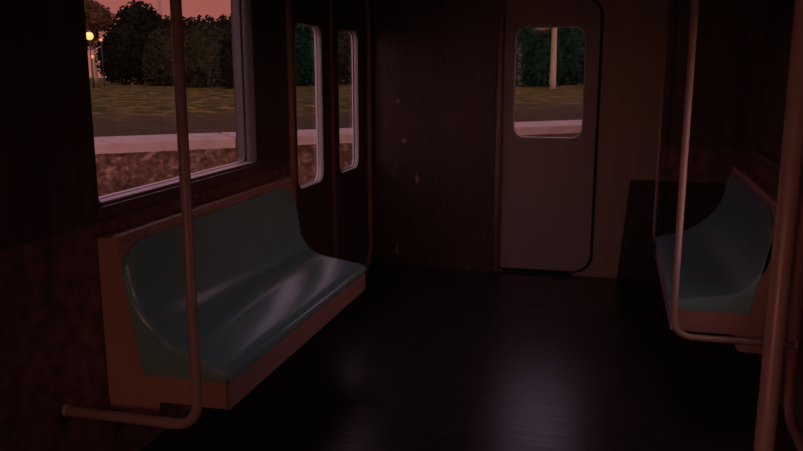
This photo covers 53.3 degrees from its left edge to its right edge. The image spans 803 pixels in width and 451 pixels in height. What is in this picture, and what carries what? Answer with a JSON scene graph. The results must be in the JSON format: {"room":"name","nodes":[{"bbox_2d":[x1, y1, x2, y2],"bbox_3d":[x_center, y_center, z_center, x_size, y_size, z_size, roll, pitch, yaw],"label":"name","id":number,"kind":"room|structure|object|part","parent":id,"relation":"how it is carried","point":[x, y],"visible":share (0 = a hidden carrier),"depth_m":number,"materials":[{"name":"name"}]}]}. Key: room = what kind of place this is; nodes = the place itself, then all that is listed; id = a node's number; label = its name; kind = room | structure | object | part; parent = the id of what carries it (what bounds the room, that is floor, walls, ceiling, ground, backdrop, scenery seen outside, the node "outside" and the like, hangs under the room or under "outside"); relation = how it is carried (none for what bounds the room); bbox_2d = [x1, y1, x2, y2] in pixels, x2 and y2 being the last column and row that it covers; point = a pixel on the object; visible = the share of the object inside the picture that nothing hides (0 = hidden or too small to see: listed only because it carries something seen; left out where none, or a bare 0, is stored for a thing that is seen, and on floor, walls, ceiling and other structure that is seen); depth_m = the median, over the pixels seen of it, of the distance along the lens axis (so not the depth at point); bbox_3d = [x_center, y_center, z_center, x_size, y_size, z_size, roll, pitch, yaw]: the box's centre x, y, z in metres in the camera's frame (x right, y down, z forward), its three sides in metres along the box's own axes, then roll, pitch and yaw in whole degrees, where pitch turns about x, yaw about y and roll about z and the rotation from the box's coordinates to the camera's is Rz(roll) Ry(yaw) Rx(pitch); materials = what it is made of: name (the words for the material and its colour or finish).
{"room":"train car interior","nodes":[
{"label":"train car interior","id":0,"kind":"room"},
{"bbox_2d":[0,0,371,450],"bbox_3d":[-1.962,0.380,0.114,0.120,2.360,13.072,3,12,14],"label":"wall","id":1,"kind":"structure","parent":0,"point":[53,351],"depth_m":2.78,"materials":[{"name":"brown wood"}]},
{"bbox_2d":[83,0,259,217],"bbox_3d":[-1.000,-0.654,3.573,0.119,1.005,1.395,3,12,14],"label":"window","id":2,"kind":"structure","parent":1,"relation":"in","point":[242,11],"depth_m":4.17,"materials":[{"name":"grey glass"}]},
{"bbox_3d":[-1.010,-0.213,3.664,0.088,0.004,1.379,3,12,14],"label":"sill plate","id":3,"kind":"part","parent":2,"relation":"part of","materials":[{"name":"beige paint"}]},
{"bbox_3d":[-0.949,-0.179,3.654,0.014,0.043,1.395,3,12,14],"label":"sill","id":4,"kind":"part","parent":2,"relation":"part of","materials":[{"name":"brown wood"}]},
{"bbox_2d":[97,177,366,416],"bbox_3d":[-0.667,0.243,3.798,0.526,0.724,1.706,3,12,14],"label":"bench","id":5,"kind":"object","parent":1,"relation":"attached to","point":[263,292],"visible":0.96,"depth_m":3.32,"materials":[{"name":"plastic"}]},
{"bbox_3d":[-0.857,-0.102,3.780,0.031,0.040,1.682,3,12,14],"label":"rail","id":6,"kind":"part","parent":5,"relation":"part of","materials":[{"name":"wood"}]},
{"bbox_2d":[285,0,372,268],"bbox_3d":[-0.492,-0.588,5.512,0.128,2.160,1.617,3,12,14],"label":"door","id":7,"kind":"structure","parent":1,"relation":"in","point":[335,209],"depth_m":5.51,"materials":[{"name":"metal"}]},
{"bbox_3d":[-0.601,-0.755,5.065,0.048,1.014,0.460,3,12,14],"label":"light frame","id":8,"kind":"part","parent":7,"relation":"part of","materials":[{"name":"silver metal"}]},
{"bbox_3d":[-0.404,-0.901,5.800,0.048,1.014,0.450,3,12,14],"label":"light frame","id":9,"kind":"part","parent":7,"relation":"part of","materials":[{"name":"silver metal"}]},
{"bbox_2d":[139,263,796,450],"bbox_3d":[-0.596,1.637,0.050,2.880,0.080,13.172,3,12,14],"label":"floor","id":10,"kind":"structure","parent":0,"point":[423,358],"depth_m":4.11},
{"bbox_2d":[492,0,666,277],"bbox_3d":[1.070,-0.795,6.010,2.680,2.360,0.100,3,12,14],"label":"wall","id":11,"kind":"structure","parent":0,"point":[634,30],"depth_m":5.80,"materials":[{"name":"paint"}]},
{"bbox_2d":[370,0,498,270],"bbox_3d":[0.236,-0.827,6.168,0.985,2.360,0.012,3,12,14],"label":"wall panel","id":12,"kind":"object","parent":11,"relation":"attached to","point":[434,62],"visible":0.89,"depth_m":6.18,"materials":[{"name":"brown wood"}]},
{"bbox_2d":[493,0,504,271],"bbox_3d":[0.739,-0.801,6.040,0.044,2.360,0.044,3,12,14],"label":"trim","id":13,"kind":"structure","parent":11,"relation":"attached to","point":[501,2],"depth_m":6.04,"materials":[{"name":"paint"}]},
{"bbox_2d":[499,0,603,275],"bbox_3d":[1.106,-0.644,5.998,0.724,2.067,0.080,3,12,14],"label":"door","id":14,"kind":"structure","parent":11,"relation":"in","point":[548,189],"depth_m":6.04,"materials":[{"name":"metal"}]},
{"bbox_3d":[1.047,0.362,6.210,0.540,0.012,0.070,3,12,14],"label":"sill","id":15,"kind":"part","parent":14,"relation":"part of","materials":[{"name":"black rubber"}]},
{"bbox_3d":[1.096,-1.056,5.933,0.516,0.816,0.054,3,12,14],"label":"light frame","id":16,"kind":"part","parent":14,"relation":"part of","materials":[{"name":"silver metal"}]},
{"bbox_2d":[617,179,725,281],"bbox_3d":[1.988,0.050,5.868,0.750,0.757,0.020,3,12,14],"label":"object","id":17,"kind":"structure","parent":11,"relation":"attached to","point":[637,260],"depth_m":5.87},
{"bbox_2d":[659,0,746,183],"bbox_3d":[2.100,-1.098,5.593,0.510,1.603,0.050,3,12,14],"label":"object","id":18,"kind":"object","parent":11,"relation":"attached to","point":[721,23],"visible":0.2,"depth_m":5.59,"materials":[{"name":"brown wood"}]},
{"bbox_2d":[733,0,802,410],"bbox_3d":[0.745,0.520,-0.586,0.120,2.360,13.072,3,12,14],"label":"wall","id":19,"kind":"structure","parent":0,"point":[756,10],"depth_m":4.98,"materials":[{"name":"brown wood"}]},
{"bbox_2d":[655,165,776,353],"bbox_3d":[1.746,0.103,4.504,0.526,0.724,1.540,3,12,14],"label":"bench","id":20,"kind":"object","parent":19,"relation":"attached to","point":[726,256],"visible":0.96,"depth_m":4.08,"materials":[{"name":"plastic"}]},
{"bbox_3d":[1.936,-0.223,4.388,0.031,0.040,1.516,3,12,14],"label":"rail","id":21,"kind":"part","parent":20,"relation":"part of","materials":[{"name":"wood"}]},
{"bbox_2d":[752,0,794,179],"bbox_3d":[2.016,-0.765,4.146,0.116,1.010,1.220,3,12,14],"label":"window","id":22,"kind":"structure","parent":19,"relation":"in","point":[780,13],"depth_m":4.43,"materials":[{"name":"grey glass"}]},
{"bbox_3d":[1.970,-0.282,4.254,0.010,0.020,1.220,3,12,14],"label":"moulding","id":23,"kind":"part","parent":22,"relation":"part of","materials":[{"name":"brown wood"}]},
{"bbox_3d":[1.968,-0.331,4.245,0.016,0.028,1.220,3,12,14],"label":"sill","id":24,"kind":"part","parent":22,"relation":"part of","materials":[{"name":"brown wood"}]},
{"bbox_3d":[2.025,-0.802,4.136,0.098,0.935,1.220,3,12,14],"label":"frame","id":25,"kind":"part","parent":22,"relation":"part of","materials":[{"name":"brown wood"}]},
{"bbox_2d":[783,197,802,450],"bbox_3d":[1.588,-0.020,2.664,0.128,2.160,1.642,3,12,14],"label":"door","id":26,"kind":"structure","parent":19,"relation":"in","point":[793,380],"depth_m":3.52,"materials":[{"name":"brown wood"}]},
{"bbox_3d":[-0.596,-0.746,-0.425,2.880,0.060,13.172,3,12,14],"label":"ceiling","id":27,"kind":"structure","parent":0,"visible":0},
{"bbox_2d":[62,0,201,428],"bbox_3d":[-0.929,-0.290,2.604,0.566,2.019,0.083,3,12,14],"label":"pole","id":28,"kind":"object","parent":27,"relation":"attached to","point":[176,18],"visible":1,"depth_m":2.61,"materials":[{"name":"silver metal"}]},
{"bbox_2d":[652,0,670,240],"bbox_3d":[1.969,-0.819,5.255,0.566,2.019,0.083,3,12,14],"label":"pole","id":29,"kind":"object","parent":27,"relation":"attached to","point":[668,1],"visible":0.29,"depth_m":5.33,"materials":[{"name":"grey metal"}]},
{"bbox_2d":[670,0,797,350],"bbox_3d":[1.473,-0.451,3.407,0.566,2.019,0.083,3,12,14],"label":"pole","id":30,"kind":"object","parent":27,"relation":"attached to","point":[694,3],"visible":1,"depth_m":3.52,"materials":[{"name":"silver metal"}]},
{"bbox_2d":[753,0,802,450],"bbox_3d":[0.924,-0.044,1.367,0.566,2.019,0.083,3,12,14],"label":"pole","id":31,"kind":"object","parent":27,"relation":"attached to","point":[791,161],"visible":1,"depth_m":1.43,"materials":[{"name":"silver metal"}]},
{"label":"outside","id":32,"kind":"structure","parent":0,"visible":0},
{"bbox_3d":[2.037,2.735,15.816,300.000,0.400,330.000,3,12,14],"label":"ground","id":33,"kind":"structure","parent":32,"visible":0},
{"bbox_2d":[95,133,578,196],"bbox_3d":[-9.103,-0.683,25.495,60.000,3.211,2.108,-5,12,-25],"label":"embankment","id":34,"kind":"object","parent":33,"relation":"on","point":[116,172],"visible":0.05,"depth_m":26.63,"materials":[{"name":"brown gravel"}]},
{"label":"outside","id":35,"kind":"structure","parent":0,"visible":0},
{"bbox_2d":[90,78,582,136],"bbox_3d":[-45.440,-16.934,99.178,320.000,0.600,160.060,-5,12,-25],"label":"lawn","id":36,"kind":"structure","parent":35,"point":[118,109],"depth_m":50.20,"materials":[{"name":"green plant"}]},
{"bbox_2d":[86,30,93,87],"bbox_3d":[-35.940,-19.138,92.534,0.920,6.700,0.920,3,12,14],"label":"street lamp","id":37,"kind":"object","parent":36,"relation":"on","point":[89,35],"visible":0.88,"depth_m":92.09,"materials":[{"name":"black metal"}]},
{"bbox_3d":[-35.940,-21.815,92.000,0.920,0.920,0.920,3,12,14],"label":"globe","id":38,"kind":"part","parent":37,"relation":"part of","materials":[{"name":"yellow glass"}]},
{"bbox_3d":[-35.940,-18.662,92.629,0.198,5.730,0.198,3,12,14],"label":"post","id":39,"kind":"part","parent":37,"relation":"part of","materials":[{"name":"black metal"}]},
{"bbox_2d":[91,55,94,86],"bbox_3d":[-37.566,-18.723,97.345,0.480,4.005,0.480,3,12,14],"label":"garden lamp","id":40,"kind":"object","parent":36,"relation":"on","point":[92,56],"visible":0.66,"depth_m":97.20,"materials":[{"name":"black metal"}]},
{"bbox_2d":[84,0,114,81],"bbox_3d":[-49.962,-29.799,128.279,8.714,13.853,5.314,0,11,0],"label":"tree","id":41,"kind":"object","parent":36,"relation":"on","point":[97,17],"visible":0.51,"depth_m":126.63,"materials":[{"name":"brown plant"}]},
{"bbox_2d":[99,38,104,86],"bbox_3d":[-36.473,-19.775,97.546,0.400,5.989,0.400,3,12,14],"label":"garden lamp","id":42,"kind":"object","parent":36,"relation":"on","point":[100,39],"visible":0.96,"depth_m":97.38,"materials":[{"name":"black metal"}]},
{"bbox_3d":[-36.474,-19.603,97.581,0.092,5.639,0.092,8,14,36],"label":"lamp post","id":43,"kind":"part","parent":42,"relation":"part of","materials":[{"name":"black metal"}]},
{"bbox_2d":[94,0,168,84],"bbox_3d":[-37.021,-24.873,109.692,10.698,11.823,7.998,0,11,0],"label":"tree","id":44,"kind":"object","parent":36,"relation":"on","point":[123,44],"visible":0.8,"depth_m":107.92,"materials":[{"name":"green plant"}]},
{"bbox_2d":[141,27,173,85],"bbox_3d":[-30.260,-21.057,101.985,5.975,8.250,5.271,0,11,0],"label":"bush","id":45,"kind":"object","parent":36,"relation":"on","point":[156,62],"visible":0.7,"depth_m":100.32,"materials":[{"name":"green plant"}]},
{"bbox_2d":[158,0,161,14],"bbox_3d":[-37.997,-30.003,126.572,2.000,14.700,0.514,3,12,14],"label":"utility pole","id":46,"kind":"object","parent":36,"relation":"on","point":[159,1],"visible":0.02,"depth_m":125.55,"materials":[{"name":"grey wood"}]},
{"bbox_2d":[94,133,235,153],"bbox_3d":[-9.941,-2.586,27.368,7.950,0.720,2.680,-5,12,-25],"label":"path slab","id":47,"kind":"object","parent":36,"relation":"on","point":[165,142],"visible":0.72,"depth_m":27.19,"materials":[{"name":"concrete"}]},
{"bbox_2d":[138,13,231,79],"bbox_3d":[-32.466,-26.831,121.483,21.757,11.308,5.512,0,11,0],"label":"tree","id":48,"kind":"object","parent":36,"relation":"on","point":[222,23],"visible":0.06,"depth_m":119.80,"materials":[{"name":"green plant"}]},
{"bbox_2d":[168,21,229,87],"bbox_3d":[-22.339,-19.621,94.916,10.499,9.143,5.286,0,11,0],"label":"bush","id":49,"kind":"object","parent":36,"relation":"on","point":[200,47],"visible":0.39,"depth_m":93.28,"materials":[{"name":"green plant"}]},
{"bbox_2d":[213,31,233,88],"bbox_3d":[-16.470,-17.936,87.974,8.258,7.677,5.221,0,11,0],"label":"bush","id":50,"kind":"object","parent":36,"relation":"on","point":[225,66],"visible":0.23,"depth_m":86.67,"materials":[{"name":"green plant"}]},
{"bbox_2d":[220,128,352,145],"bbox_3d":[-2.697,-3.268,30.790,7.950,0.720,2.680,-5,12,-25],"label":"path slab","id":51,"kind":"object","parent":36,"relation":"on","point":[306,136],"visible":0.15,"depth_m":29.57,"materials":[{"name":"concrete"}]},
{"bbox_2d":[295,25,314,85],"bbox_3d":[-13.040,-23.647,101.354,10.094,13.310,5.421,0,11,0],"label":"tree","id":52,"kind":"object","parent":36,"relation":"on","point":[304,35],"visible":0.33,"depth_m":100.12,"materials":[{"name":"green plant"}]},
{"bbox_2d":[338,31,351,84],"bbox_3d":[-8.069,-24.449,109.779,10.798,11.813,5.547,0,11,0],"label":"tree","id":53,"kind":"object","parent":36,"relation":"on","point":[344,38],"visible":0.23,"depth_m":108.31,"materials":[{"name":"green plant"}]},
{"bbox_2d":[516,28,562,86],"bbox_3d":[13.717,-22.526,97.987,12.456,13.683,5.359,0,11,0],"label":"tree","id":54,"kind":"object","parent":36,"relation":"on","point":[533,53],"visible":0.3,"depth_m":96.74,"materials":[{"name":"green plant"}]},
{"bbox_2d":[514,120,581,134],"bbox_3d":[4.546,-3.951,34.211,7.950,0.720,2.680,-5,12,-25],"label":"path slab","id":55,"kind":"object","parent":36,"relation":"on","point":[561,126],"visible":0.14,"depth_m":33.74,"materials":[{"name":"concrete"}]},
{"bbox_2d":[549,28,556,88],"bbox_3d":[17.253,-22.500,88.270,8.952,15.184,6.329,0,11,0],"label":"utility pole","id":56,"kind":"object","parent":36,"relation":"on","point":[552,82],"visible":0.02,"depth_m":88.86,"materials":[{"name":"grey wood"}]},
{"bbox_2d":[546,27,585,84],"bbox_3d":[23.545,-24.327,106.245,12.842,13.561,5.445,0,11,0],"label":"tree","id":57,"kind":"object","parent":36,"relation":"on","point":[571,42],"visible":0.21,"depth_m":104.80,"materials":[{"name":"green plant"}]}
]}

